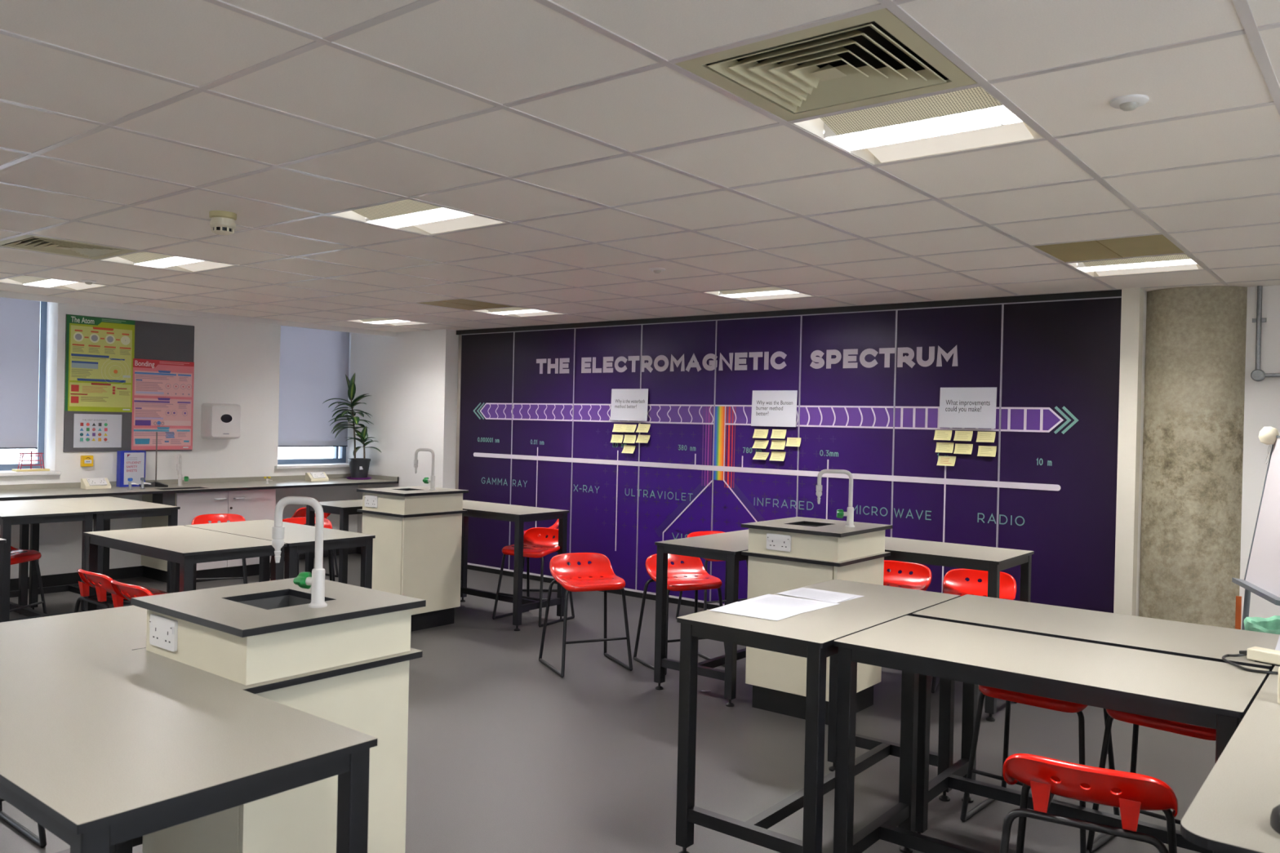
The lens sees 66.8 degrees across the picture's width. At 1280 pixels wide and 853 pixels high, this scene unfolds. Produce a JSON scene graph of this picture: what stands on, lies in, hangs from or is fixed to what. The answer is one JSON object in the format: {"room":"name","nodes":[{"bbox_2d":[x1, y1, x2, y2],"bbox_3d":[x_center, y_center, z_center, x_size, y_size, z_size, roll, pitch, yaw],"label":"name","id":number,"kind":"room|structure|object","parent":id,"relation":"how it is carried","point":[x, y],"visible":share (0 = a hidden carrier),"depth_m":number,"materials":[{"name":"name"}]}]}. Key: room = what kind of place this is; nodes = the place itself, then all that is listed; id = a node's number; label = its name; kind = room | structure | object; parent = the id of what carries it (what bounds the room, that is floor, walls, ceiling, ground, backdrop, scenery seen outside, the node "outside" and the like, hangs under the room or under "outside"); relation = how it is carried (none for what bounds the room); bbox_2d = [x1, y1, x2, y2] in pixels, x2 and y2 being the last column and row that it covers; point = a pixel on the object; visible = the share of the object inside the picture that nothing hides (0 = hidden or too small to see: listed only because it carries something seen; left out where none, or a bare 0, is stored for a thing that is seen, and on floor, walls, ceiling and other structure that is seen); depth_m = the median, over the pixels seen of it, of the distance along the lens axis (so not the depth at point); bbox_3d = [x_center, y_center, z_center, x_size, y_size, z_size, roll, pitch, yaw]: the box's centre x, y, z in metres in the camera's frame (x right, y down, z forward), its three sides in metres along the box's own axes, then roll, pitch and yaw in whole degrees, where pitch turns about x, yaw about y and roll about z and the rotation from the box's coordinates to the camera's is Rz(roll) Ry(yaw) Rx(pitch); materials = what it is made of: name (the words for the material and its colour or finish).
{"room":"science classroom","nodes":[
{"label":"science classroom","id":0,"kind":"room"},
{"bbox_2d":[0,302,358,578],"bbox_3d":[-5.995,0.046,7.527,0.320,2.650,8.770,2,0,38],"label":"wall","id":1,"kind":"structure","parent":0,"point":[235,362],"depth_m":9.46,"materials":[{"name":"white paint"}]},
{"bbox_2d":[0,301,61,476],"bbox_3d":[-5.603,-0.412,7.952,0.345,1.640,1.485,2,0,38],"label":"window","id":2,"kind":"structure","parent":1,"relation":"in","point":[9,458],"depth_m":8.54,"materials":[{"name":"blue"}]},
{"bbox_2d":[0,297,39,448],"bbox_3d":[-5.673,-0.515,7.977,0.048,1.407,1.325,2,0,38],"label":"roller blind","id":3,"kind":"object","parent":2,"relation":"attached to","point":[20,319],"visible":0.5,"depth_m":8.38,"materials":[{"name":"fabric"}]},
{"bbox_2d":[12,451,49,471],"bbox_3d":[-5.229,0.297,8.338,0.100,0.170,0.260,2,0,38],"label":"model","id":4,"kind":"object","parent":2,"relation":"on","point":[18,469],"visible":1,"depth_m":8.32},
{"bbox_2d":[62,314,194,452],"bbox_3d":[-4.665,-0.373,8.917,0.012,1.205,1.138,2,0,38],"label":"pinboard","id":5,"kind":"object","parent":1,"relation":"attached to","point":[153,340],"visible":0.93,"depth_m":9.02,"materials":[{"name":"grey fabric"}]},
{"bbox_2d":[73,413,121,448],"bbox_3d":[-4.848,0.039,8.685,0.002,0.299,0.404,2,0,38],"label":"poster","id":6,"kind":"object","parent":5,"relation":"attached to","point":[90,430],"visible":1,"depth_m":8.68,"materials":[{"name":"grey paper"}]},
{"bbox_2d":[64,314,134,412],"bbox_3d":[-4.828,-0.553,8.694,0.003,0.841,0.578,2,0,38],"label":"poster","id":7,"kind":"object","parent":5,"relation":"attached to","point":[100,351],"visible":1,"depth_m":8.68,"materials":[{"name":"yellow paper"}]},
{"bbox_2d":[131,358,194,449],"bbox_3d":[-4.484,-0.201,9.135,0.003,0.842,0.571,2,0,38],"label":"poster","id":8,"kind":"object","parent":5,"relation":"attached to","point":[162,391],"visible":1,"depth_m":9.13,"materials":[{"name":"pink paper"}]},
{"bbox_2d":[9,546,356,591],"bbox_3d":[-5.832,1.325,7.507,0.012,0.100,8.570,2,0,38],"label":"baseboard","id":9,"kind":"structure","parent":1,"relation":"attached to","point":[57,580],"depth_m":8.58,"materials":[{"name":"black"}]},
{"bbox_2d":[200,403,240,439],"bbox_3d":[-4.097,-0.053,9.512,0.174,0.345,0.330,2,0,38],"label":"dispenser","id":10,"kind":"object","parent":1,"relation":"attached to","point":[218,420],"visible":1,"depth_m":9.43,"materials":[{"name":"white plastic"}]},
{"bbox_2d":[274,446,349,469],"bbox_3d":[-3.551,-0.378,10.536,0.350,1.640,1.025,2,0,38],"label":"window","id":11,"kind":"structure","parent":1,"relation":"in","point":[313,457],"depth_m":10.63,"materials":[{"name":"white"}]},
{"bbox_2d":[278,325,349,447],"bbox_3d":[-3.591,-0.480,10.595,0.048,1.407,0.955,2,0,38],"label":"roller blind","id":12,"kind":"object","parent":1,"relation":"attached to","point":[314,363],"visible":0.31,"depth_m":10.60,"materials":[{"name":"fabric"}]},
{"bbox_2d":[346,328,458,533],"bbox_3d":[-2.553,0.109,10.698,1.760,2.650,0.480,2,0,38],"label":"wall","id":13,"kind":"structure","parent":0,"point":[411,378],"depth_m":10.34,"materials":[{"name":"white paint"}]},
{"bbox_2d":[0,553,1215,852],"bbox_3d":[-1.239,1.544,4.381,11.900,0.100,9.800,2,0,38],"label":"floor","id":14,"kind":"structure","parent":0,"point":[507,753],"depth_m":4.64,"materials":[{"name":"grey plastic"}]},
{"bbox_2d":[0,537,6,622],"bbox_3d":[-3.978,1.003,5.226,1.196,0.850,0.596,2,0,38],"label":"lab table","id":15,"kind":"object","parent":14,"relation":"on","point":[2,540],"visible":0.78,"depth_m":5.08,"materials":[{"name":"black metal"}]},
{"bbox_2d":[0,797,46,848],"bbox_3d":[-2.391,1.128,3.361,0.440,0.690,0.471,2,0,38],"label":"stool","id":16,"kind":"object","parent":14,"relation":"on","point":[41,841],"visible":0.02,"depth_m":3.48,"materials":[{"name":"black metal"}]},
{"bbox_2d":[9,546,47,613],"bbox_3d":[-4.334,1.069,6.539,0.440,0.690,0.471,1,0,4],"label":"stool","id":17,"kind":"object","parent":14,"relation":"on","point":[17,556],"visible":0.67,"depth_m":6.64,"materials":[{"name":"red plastic"}]},
{"bbox_2d":[0,499,95,622],"bbox_3d":[-4.339,0.988,6.740,1.170,0.850,0.560,2,0,38],"label":"lab table","id":18,"kind":"object","parent":14,"relation":"on","point":[23,513],"visible":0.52,"depth_m":6.54,"materials":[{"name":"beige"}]},
{"bbox_2d":[0,605,146,852],"bbox_3d":[-1.738,1.064,3.015,0.660,0.850,1.200,2,0,38],"label":"lab table","id":19,"kind":"object","parent":14,"relation":"on","point":[28,642],"visible":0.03,"depth_m":2.96,"materials":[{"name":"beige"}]},
{"bbox_2d":[28,496,180,609],"bbox_3d":[-3.984,0.994,7.186,1.170,0.850,0.580,2,0,38],"label":"lab table","id":20,"kind":"object","parent":14,"relation":"on","point":[106,508],"visible":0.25,"depth_m":7.12,"materials":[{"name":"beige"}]},
{"bbox_2d":[73,568,168,613],"bbox_3d":[-2.818,1.109,5.266,0.471,0.690,0.440,2,0,38],"label":"stool","id":21,"kind":"object","parent":14,"relation":"on","point":[92,580],"visible":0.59,"depth_m":5.14,"materials":[{"name":"red plastic"}]},
{"bbox_2d":[110,579,153,607],"bbox_3d":[-2.465,1.119,4.947,0.471,0.690,0.440,2,0,37],"label":"stool","id":22,"kind":"object","parent":14,"relation":"on","point":[122,590],"visible":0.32,"depth_m":4.83,"materials":[{"name":"red plastic"}]},
{"bbox_2d":[83,525,286,611],"bbox_3d":[-2.519,1.036,5.326,1.156,0.850,0.561,2,0,38],"label":"lab table","id":23,"kind":"object","parent":14,"relation":"on","point":[184,546],"visible":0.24,"depth_m":5.16,"materials":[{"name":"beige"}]},
{"bbox_2d":[0,649,377,852],"bbox_3d":[-1.213,1.080,2.214,1.160,0.850,0.600,2,0,38],"label":"lab table","id":24,"kind":"object","parent":14,"relation":"on","point":[104,753],"visible":1,"depth_m":2.04,"materials":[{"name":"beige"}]},
{"bbox_2d":[141,488,275,582],"bbox_3d":[-4.051,0.995,9.156,0.693,0.826,0.957,2,0,38],"label":"base cabinet","id":25,"kind":"object","parent":14,"relation":"on","point":[259,504],"visible":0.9,"depth_m":8.93,"materials":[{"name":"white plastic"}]},
{"bbox_2d":[191,513,247,583],"bbox_3d":[-3.479,1.081,8.000,0.471,0.690,0.440,1,0,-22],"label":"stool","id":26,"kind":"object","parent":14,"relation":"on","point":[223,517],"visible":0.27,"depth_m":8.11,"materials":[{"name":"red plastic"}]},
{"bbox_2d":[131,496,426,852],"bbox_3d":[-1.061,0.851,2.844,0.611,1.309,0.576,2,0,38],"label":"cabinet","id":27,"kind":"object","parent":14,"relation":"on","point":[336,652],"visible":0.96,"depth_m":2.69,"materials":[{"name":"beige laminate"}]},
{"bbox_2d":[149,613,177,652],"bbox_3d":[-1.345,0.581,2.739,0.146,0.086,0.009,2,0,38],"label":"socket","id":28,"kind":"object","parent":27,"relation":"attached to","point":[163,628],"depth_m":2.73,"materials":[{"name":"grey plastic"}]},
{"bbox_2d":[131,577,426,637],"bbox_3d":[-1.053,0.515,2.842,0.611,0.019,0.576,2,0,38],"label":"countertop","id":29,"kind":"structure","parent":27,"relation":"on","point":[220,608],"depth_m":2.74,"materials":[{"name":"black laminate"}]},
{"bbox_2d":[239,595,311,609],"bbox_3d":[-1.060,0.585,2.847,0.262,0.122,0.232,2,0,38],"label":"sink","id":30,"kind":"object","parent":29,"relation":"in","point":[264,602],"depth_m":2.96,"materials":[{"name":"grey"}]},
{"bbox_2d":[271,496,327,608],"bbox_3d":[-0.965,0.353,2.759,0.150,0.309,0.104,2,0,38],"label":"tap","id":31,"kind":"object","parent":29,"relation":"on","point":[304,580],"depth_m":2.74,"materials":[{"name":"white metal"}]},
{"bbox_2d":[184,519,375,590],"bbox_3d":[-2.166,1.042,5.771,1.156,0.850,0.556,2,0,38],"label":"lab table","id":32,"kind":"object","parent":14,"relation":"on","point":[298,538],"visible":0.23,"depth_m":5.61,"materials":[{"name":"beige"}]},
{"bbox_2d":[269,506,338,579],"bbox_3d":[-3.164,1.083,9.152,0.440,0.690,0.471,1,0,33],"label":"stool","id":33,"kind":"object","parent":14,"relation":"on","point":[300,513],"visible":0.17,"depth_m":8.99,"materials":[{"name":"red plastic"}]},
{"bbox_2d":[282,516,335,581],"bbox_3d":[-2.720,1.099,7.894,0.471,0.690,0.440,1,0,-22],"label":"stool","id":34,"kind":"object","parent":14,"relation":"on","point":[327,524],"visible":0.13,"depth_m":8.03,"materials":[{"name":"red plastic"}]},
{"bbox_2d":[304,499,463,583],"bbox_3d":[-2.067,1.034,7.902,0.516,0.850,1.186,2,0,38],"label":"lab table","id":35,"kind":"object","parent":14,"relation":"on","point":[344,508],"visible":0.13,"depth_m":7.38,"materials":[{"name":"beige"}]},
{"bbox_2d":[356,448,468,631],"bbox_3d":[-1.697,0.816,7.228,0.556,1.309,0.596,2,0,38],"label":"cabinet","id":36,"kind":"object","parent":14,"relation":"on","point":[416,550],"visible":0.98,"depth_m":7.05,"materials":[{"name":"beige laminate"}]},
{"bbox_2d":[356,485,468,496],"bbox_3d":[-1.689,0.480,7.226,0.556,0.019,0.596,2,0,38],"label":"countertop","id":37,"kind":"structure","parent":36,"relation":"on","point":[403,491],"depth_m":7.12,"materials":[{"name":"black laminate"}]},
{"bbox_2d":[413,448,435,489],"bbox_3d":[-1.608,0.318,7.266,0.169,0.309,0.101,2,0,38],"label":"tap","id":38,"kind":"object","parent":37,"relation":"on","point":[426,480],"depth_m":7.25,"materials":[{"name":"white metal"}]},
{"bbox_2d":[460,500,568,631],"bbox_3d":[-1.184,1.055,7.615,1.196,0.850,0.536,2,0,38],"label":"lab table","id":39,"kind":"object","parent":14,"relation":"on","point":[519,514],"visible":0.64,"depth_m":7.37,"materials":[{"name":"black metal"}]},
{"bbox_2d":[492,527,574,627],"bbox_3d":[-0.814,1.144,7.505,0.471,0.690,0.440,1,0,33],"label":"stool","id":40,"kind":"object","parent":14,"relation":"on","point":[535,546],"visible":0.79,"depth_m":7.50,"materials":[{"name":"red plastic"}]},
{"bbox_2d":[538,552,632,677],"bbox_3d":[-0.339,1.161,6.101,0.471,0.690,0.440,1,0,-24],"label":"stool","id":41,"kind":"object","parent":14,"relation":"on","point":[599,575],"visible":1,"depth_m":6.12,"materials":[{"name":"red plastic"}]},
{"bbox_2d":[633,553,725,675],"bbox_3d":[0.268,1.175,6.206,0.471,0.690,0.440,1,0,-26],"label":"stool","id":42,"kind":"object","parent":14,"relation":"on","point":[692,566],"visible":0.76,"depth_m":6.24,"materials":[{"name":"red plastic"}]},
{"bbox_2d":[653,529,748,706],"bbox_3d":[0.662,1.105,5.904,0.556,0.850,1.196,2,0,38],"label":"lab table","id":43,"kind":"object","parent":14,"relation":"on","point":[726,546],"visible":0.45,"depth_m":5.56,"materials":[{"name":"black metal"}]},
{"bbox_2d":[675,530,748,619],"bbox_3d":[0.594,1.176,7.531,0.471,0.690,0.440,1,0,-27],"label":"stool","id":44,"kind":"object","parent":14,"relation":"on","point":[708,532],"visible":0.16,"depth_m":7.59,"materials":[{"name":"red plastic"}]},
{"bbox_2d":[740,469,892,724],"bbox_3d":[0.969,0.885,5.343,0.596,1.308,0.626,2,0,38],"label":"cabinet","id":45,"kind":"object","parent":14,"relation":"on","point":[784,554],"visible":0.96,"depth_m":5.18,"materials":[{"name":"beige laminate"}]},
{"bbox_2d":[766,533,791,551],"bbox_3d":[0.738,0.617,5.165,0.146,0.086,0.009,2,0,38],"label":"socket","id":46,"kind":"object","parent":45,"relation":"attached to","point":[775,542],"depth_m":5.16,"materials":[{"name":"grey plastic"}]},
{"bbox_2d":[740,516,892,537],"bbox_3d":[0.977,0.549,5.342,0.596,0.019,0.626,2,0,38],"label":"countertop","id":47,"kind":"structure","parent":45,"relation":"on","point":[835,528],"depth_m":5.24,"materials":[{"name":"black laminate"}]},
{"bbox_2d":[815,469,854,527],"bbox_3d":[1.063,0.387,5.272,0.184,0.308,0.134,2,0,38],"label":"tap","id":48,"kind":"object","parent":47,"relation":"on","point":[840,513],"depth_m":5.26,"materials":[{"name":"white metal"}]},
{"bbox_2d":[675,579,959,852],"bbox_3d":[0.722,1.116,3.748,0.576,0.850,1.216,2,0,38],"label":"lab table","id":49,"kind":"object","parent":14,"relation":"on","point":[811,635],"visible":0.81,"depth_m":3.43,"materials":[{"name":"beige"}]},
{"bbox_2d":[709,601,804,620],"bbox_3d":[0.428,0.683,3.597,0.300,0.001,0.231,2,0,38],"label":"paper sheet","id":50,"kind":"object","parent":49,"relation":"on","point":[740,608],"visible":1,"depth_m":3.59,"materials":[{"name":"grey paper"}]},
{"bbox_2d":[740,594,839,612],"bbox_3d":[0.577,0.686,3.780,0.314,0.001,0.258,2,0,38],"label":"paper sheet","id":51,"kind":"object","parent":49,"relation":"on","point":[769,600],"visible":1,"depth_m":3.78,"materials":[{"name":"grey paper"}]},
{"bbox_2d":[806,587,864,602],"bbox_3d":[0.746,0.690,3.974,0.277,0.001,0.218,2,0,38],"label":"paper sheet","id":52,"kind":"object","parent":49,"relation":"on","point":[853,595],"visible":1,"depth_m":4.00,"materials":[{"name":"grey paper"}]},
{"bbox_2d":[777,587,854,603],"bbox_3d":[0.726,0.687,3.962,0.280,0.001,0.231,2,0,38],"label":"paper sheet","id":53,"kind":"object","parent":52,"relation":"on","point":[804,593],"visible":1,"depth_m":3.95,"materials":[{"name":"grey paper"}]},
{"bbox_2d":[883,560,932,677],"bbox_3d":[1.571,1.205,6.055,0.471,0.690,0.440,1,0,33],"label":"stool","id":54,"kind":"object","parent":14,"relation":"on","point":[920,579],"visible":0.4,"depth_m":6.12,"materials":[{"name":"red plastic"}]},
{"bbox_2d":[884,537,1034,721],"bbox_3d":[1.616,1.127,5.707,1.156,0.850,0.616,2,0,38],"label":"lab table","id":55,"kind":"object","parent":14,"relation":"on","point":[993,560],"visible":0.27,"depth_m":5.42,"materials":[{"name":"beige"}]},
{"bbox_2d":[930,568,1017,703],"bbox_3d":[2.002,1.216,5.763,0.471,0.690,0.440,1,0,22],"label":"stool","id":56,"kind":"object","parent":14,"relation":"on","point":[954,582],"visible":0.44,"depth_m":5.87,"materials":[{"name":"red plastic"}]},
{"bbox_2d":[960,684,1119,852],"bbox_3d":[1.584,1.216,3.821,0.471,0.690,0.440,2,0,41],"label":"stool","id":57,"kind":"object","parent":14,"relation":"on","point":[1007,695],"visible":0.15,"depth_m":3.76,"materials":[{"name":"red plastic"}]},
{"bbox_2d":[833,615,1269,852],"bbox_3d":[1.237,1.131,3.009,1.131,0.850,0.581,2,0,38],"label":"lab table","id":58,"kind":"object","parent":14,"relation":"on","point":[1209,694],"visible":0.99,"depth_m":3.00,"materials":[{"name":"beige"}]},
{"bbox_2d":[999,753,1177,852],"bbox_3d":[1.220,1.213,2.641,0.471,0.690,0.440,1,0,31],"label":"stool","id":59,"kind":"object","parent":14,"relation":"on","point":[1131,793],"visible":1,"depth_m":2.53,"materials":[{"name":"red plastic"}]},
{"bbox_2d":[911,594,1279,852],"bbox_3d":[1.626,1.138,3.499,1.131,0.850,0.579,2,0,38],"label":"lab table","id":60,"kind":"object","parent":14,"relation":"on","point":[1207,642],"visible":0.57,"depth_m":3.55,"materials":[{"name":"black"}]},
{"bbox_2d":[1222,646,1279,675],"bbox_3d":[1.942,0.704,2.858,0.402,0.038,0.220,2,0,38],"label":"lead","id":61,"kind":"object","parent":60,"relation":"on","point":[1264,655],"visible":0.98,"depth_m":2.95,"materials":[{"name":"beige plastic"}]},
{"bbox_2d":[1086,708,1216,852],"bbox_3d":[1.955,1.226,3.532,0.440,0.690,0.471,1,0,-45],"label":"stool","id":62,"kind":"object","parent":14,"relation":"on","point":[1192,731],"visible":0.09,"depth_m":3.46,"materials":[{"name":"red plastic"}]},
{"bbox_2d":[1180,665,1279,852],"bbox_3d":[1.919,1.150,2.349,0.745,0.850,2.260,2,0,38],"label":"desk","id":63,"kind":"object","parent":14,"relation":"on","point":[1231,811],"visible":1,"depth_m":1.89,"materials":[{"name":"black"}]},
{"bbox_2d":[1270,804,1279,834],"bbox_3d":[1.148,0.692,1.706,0.064,0.037,0.110,1,0,18],"label":"gadget","id":64,"kind":"object","parent":63,"relation":"on","point":[1275,815],"visible":1,"depth_m":1.71,"materials":[{"name":"black plastic"}]},
{"bbox_2d":[1231,426,1279,630],"bbox_3d":[3.327,0.799,4.851,0.474,1.597,0.757,1,0,17],"label":"easel","id":65,"kind":"object","parent":14,"relation":"on","point":[1262,575],"visible":0.93,"depth_m":5.05,"materials":[{"name":"white"}]},
{"bbox_2d":[1231,577,1279,605],"bbox_3d":[3.128,0.834,4.896,0.069,0.035,0.724,1,0,17],"label":"tray","id":66,"kind":"object","parent":65,"relation":"on","point":[1252,584],"depth_m":4.90,"materials":[{"name":"grey plastic"}]},
{"bbox_2d":[1243,615,1279,635],"bbox_3d":[2.894,1.230,4.293,0.402,0.716,0.400,2,0,38],"label":"waste bin","id":67,"kind":"object","parent":14,"relation":"on","point":[1271,624],"visible":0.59,"depth_m":4.44,"materials":[{"name":"green plastic"}]},
{"bbox_3d":[-5.750,0.966,7.019,0.693,0.826,1.400,2,0,38],"label":"base cabinet","id":68,"kind":"object","parent":14,"relation":"on","visible":0},
{"bbox_2d":[0,453,399,506],"bbox_3d":[-4.536,0.488,8.523,0.739,0.474,5.356,2,0,38],"label":"countertop","id":69,"kind":"structure","parent":68,"relation":"on","point":[162,495],"depth_m":8.89,"materials":[{"name":"black"}]},
{"bbox_2d":[80,477,111,489],"bbox_3d":[-4.770,0.499,8.515,0.110,0.091,0.210,2,0,38],"label":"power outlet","id":70,"kind":"object","parent":69,"relation":"on","point":[86,483],"visible":1,"depth_m":8.48,"materials":[{"name":"beige plastic"}]},
{"bbox_2d":[116,450,146,487],"bbox_3d":[-4.633,0.384,8.841,0.070,0.325,0.224,2,0,38],"label":"ring binder","id":71,"kind":"object","parent":69,"relation":"on","point":[130,464],"visible":0.98,"depth_m":8.80,"materials":[{"name":"blue plastic"}]},
{"bbox_2d":[176,453,189,486],"bbox_3d":[-4.239,0.405,8.983,0.140,0.298,0.155,2,0,38],"label":"tap","id":72,"kind":"object","parent":69,"relation":"on","point":[179,465],"depth_m":9.00,"materials":[{"name":"white metal"}]},
{"bbox_2d":[305,471,328,481],"bbox_3d":[-3.371,0.523,10.135,0.110,0.091,0.210,2,0,38],"label":"box","id":73,"kind":"object","parent":69,"relation":"on","point":[318,476],"visible":1,"depth_m":10.09,"materials":[{"name":"beige plastic"}]},
{"bbox_2d":[346,476,371,479],"bbox_3d":[-3.062,0.563,10.584,0.270,0.020,0.270,2,0,38],"label":"saucer","id":74,"kind":"object","parent":69,"relation":"on","point":[347,477],"visible":0.83,"depth_m":10.48,"materials":[{"name":"purple plastic"}]},
{"bbox_2d":[323,373,381,478],"bbox_3d":[-3.150,-0.013,10.572,0.579,1.152,0.434,2,0,38],"label":"potted plant","id":75,"kind":"object","parent":74,"relation":"on","point":[359,467],"visible":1,"depth_m":10.54,"materials":[{"name":"green plant"}]},
{"bbox_2d":[0,0,1279,337],"bbox_3d":[-1.179,-1.080,4.369,11.900,0.350,9.800,2,0,38],"label":"ceiling","id":76,"kind":"structure","parent":0,"point":[575,126],"depth_m":3.35,"materials":[{"name":"tile"}]},
{"bbox_2d":[0,275,105,290],"bbox_3d":[-4.268,-1.090,7.032,0.572,0.107,0.572,2,0,38],"label":"ceiling light","id":77,"kind":"object","parent":76,"relation":"attached to","point":[21,280],"visible":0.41,"depth_m":7.10,"materials":[{"name":"white plastic"}]},
{"bbox_2d":[0,234,137,259],"bbox_3d":[-3.239,-1.067,5.458,0.566,0.129,0.566,2,0,38],"label":"ceiling vent","id":78,"kind":"object","parent":76,"relation":"in","point":[29,242],"visible":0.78,"depth_m":5.46,"materials":[{"name":"beige metal"}]},
{"bbox_2d":[100,251,235,272],"bbox_3d":[-2.871,-1.053,5.921,0.572,0.107,0.572,2,0,38],"label":"ceiling light","id":79,"kind":"object","parent":76,"relation":"attached to","point":[144,259],"visible":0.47,"depth_m":5.97,"materials":[{"name":"white plastic"}]},
{"bbox_2d":[208,210,236,235],"bbox_3d":[-1.900,-0.924,4.422,0.115,0.095,0.115,2,0,38],"label":"smoke detector","id":80,"kind":"object","parent":76,"relation":"attached to","point":[222,222],"visible":1,"depth_m":4.38,"materials":[{"name":"beige plastic"}]},
{"bbox_2d":[350,317,427,325],"bbox_3d":[-2.427,-1.059,9.348,0.572,0.107,0.572,2,0,38],"label":"ceiling light","id":81,"kind":"object","parent":76,"relation":"attached to","point":[380,321],"visible":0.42,"depth_m":9.43,"materials":[{"name":"white plastic"}]},
{"bbox_2d":[330,199,505,235],"bbox_3d":[-1.009,-1.004,4.439,0.572,0.107,0.572,2,0,38],"label":"ceiling light","id":82,"kind":"object","parent":76,"relation":"attached to","point":[407,215],"visible":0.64,"depth_m":4.48,"materials":[{"name":"white plastic"}]},
{"bbox_2d":[418,298,512,310],"bbox_3d":[-1.399,-0.982,7.773,0.568,0.012,0.568,2,0,38],"label":"ceiling panel","id":83,"kind":"object","parent":76,"relation":"attached to","point":[462,304],"visible":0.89,"depth_m":7.78,"materials":[{"name":"beige metal"}]},
{"bbox_2d":[473,306,564,317],"bbox_3d":[-1.030,-1.022,8.236,0.572,0.107,0.572,2,0,38],"label":"ceiling light","id":84,"kind":"object","parent":76,"relation":"attached to","point":[518,312],"visible":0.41,"depth_m":8.31,"materials":[{"name":"white plastic"}]},
{"bbox_2d":[704,286,812,301],"bbox_3d":[0.833,-0.973,6.754,0.572,0.107,0.572,2,0,38],"label":"ceiling light","id":85,"kind":"object","parent":76,"relation":"attached to","point":[772,292],"visible":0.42,"depth_m":6.81,"materials":[{"name":"white plastic"}]},
{"bbox_2d":[675,8,977,120],"bbox_3d":[0.486,-0.969,2.494,0.566,0.129,0.566,2,0,38],"label":"ceiling vent","id":86,"kind":"object","parent":76,"relation":"in","point":[873,57],"visible":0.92,"depth_m":2.53,"materials":[{"name":"beige metal"}]},
{"bbox_2d":[791,85,1044,164],"bbox_3d":[0.854,-0.955,2.957,0.572,0.107,0.572,2,0,38],"label":"ceiling light","id":87,"kind":"object","parent":76,"relation":"attached to","point":[970,118],"visible":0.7,"depth_m":2.98,"materials":[{"name":"white plastic"}]},
{"bbox_2d":[1035,234,1183,262],"bbox_3d":[2.326,-0.884,4.809,0.568,0.012,0.568,2,0,38],"label":"ceiling panel","id":88,"kind":"object","parent":76,"relation":"attached to","point":[1151,245],"visible":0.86,"depth_m":4.80,"materials":[{"name":"beige metal"}]},
{"bbox_2d":[1109,93,1149,111],"bbox_3d":[1.333,-0.876,2.647,0.095,0.028,0.095,2,0,38],"label":"ceiling sensor","id":89,"kind":"object","parent":76,"relation":"attached to","point":[1127,102],"visible":1,"depth_m":2.63,"materials":[{"name":"white plastic"}]},
{"bbox_2d":[1067,253,1204,276],"bbox_3d":[2.695,-0.924,5.272,0.572,0.107,0.572,2,0,38],"label":"ceiling light","id":90,"kind":"object","parent":76,"relation":"attached to","point":[1182,262],"visible":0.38,"depth_m":5.32,"materials":[{"name":"white plastic"}]},
{"bbox_2d":[455,289,1121,613],"bbox_3d":[0.557,0.293,8.116,6.329,2.447,0.065,2,0,38],"label":"wall","id":91,"kind":"structure","parent":0,"point":[535,426],"depth_m":7.48,"materials":[{"name":"purple paint"}]},
{"bbox_2d":[610,388,648,421],"bbox_3d":[-0.096,-0.193,8.585,0.418,0.282,0.011,2,0,38],"label":"sheet","id":92,"kind":"object","parent":91,"relation":"attached to","point":[627,404],"visible":1,"depth_m":8.58,"materials":[{"name":"grey paper"}]},
{"bbox_2d":[751,390,797,426],"bbox_3d":[1.057,-0.142,7.667,0.408,0.285,0.011,2,0,38],"label":"sheet","id":93,"kind":"object","parent":91,"relation":"attached to","point":[776,408],"visible":1,"depth_m":7.66,"materials":[{"name":"grey paper"}]},
{"bbox_2d":[938,386,996,428],"bbox_3d":[2.262,-0.130,6.709,0.394,0.281,0.011,2,0,38],"label":"sheet","id":94,"kind":"object","parent":91,"relation":"attached to","point":[959,407],"visible":1,"depth_m":6.71,"materials":[{"name":"grey paper"}]},
{"bbox_2d":[1135,289,1146,616],"bbox_3d":[0.722,0.195,8.239,6.430,2.650,0.250,2,0,38],"label":"wall","id":95,"kind":"structure","parent":0,"point":[1144,291],"depth_m":6.17,"materials":[{"name":"white paint"}]},
{"bbox_2d":[1113,287,1143,616],"bbox_3d":[3.081,0.358,6.127,0.104,2.450,0.115,2,0,38],"label":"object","id":96,"kind":"structure","parent":95,"relation":"attached to","point":[1132,299],"depth_m":6.08,"materials":[{"name":"beige paint"}]},
{"bbox_2d":[1138,285,1247,628],"bbox_3d":[3.534,0.369,6.221,0.650,2.448,0.650,2,0,38],"label":"column","id":97,"kind":"structure","parent":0,"point":[1195,340],"depth_m":5.94,"materials":[{"name":"concrete"}]},
{"bbox_2d":[1239,284,1279,629],"bbox_3d":[4.738,0.300,5.209,3.630,2.650,0.190,2,0,38],"label":"wall","id":98,"kind":"structure","parent":0,"point":[1261,398],"depth_m":5.88,"materials":[{"name":"white paint"}]},
{"bbox_2d":[1250,285,1279,381],"bbox_3d":[4.807,-0.533,5.011,2.810,0.577,0.050,2,0,38],"label":"conduit","id":99,"kind":"object","parent":98,"relation":"attached to","point":[1257,375],"visible":1,"depth_m":5.86,"materials":[{"name":"metal"}]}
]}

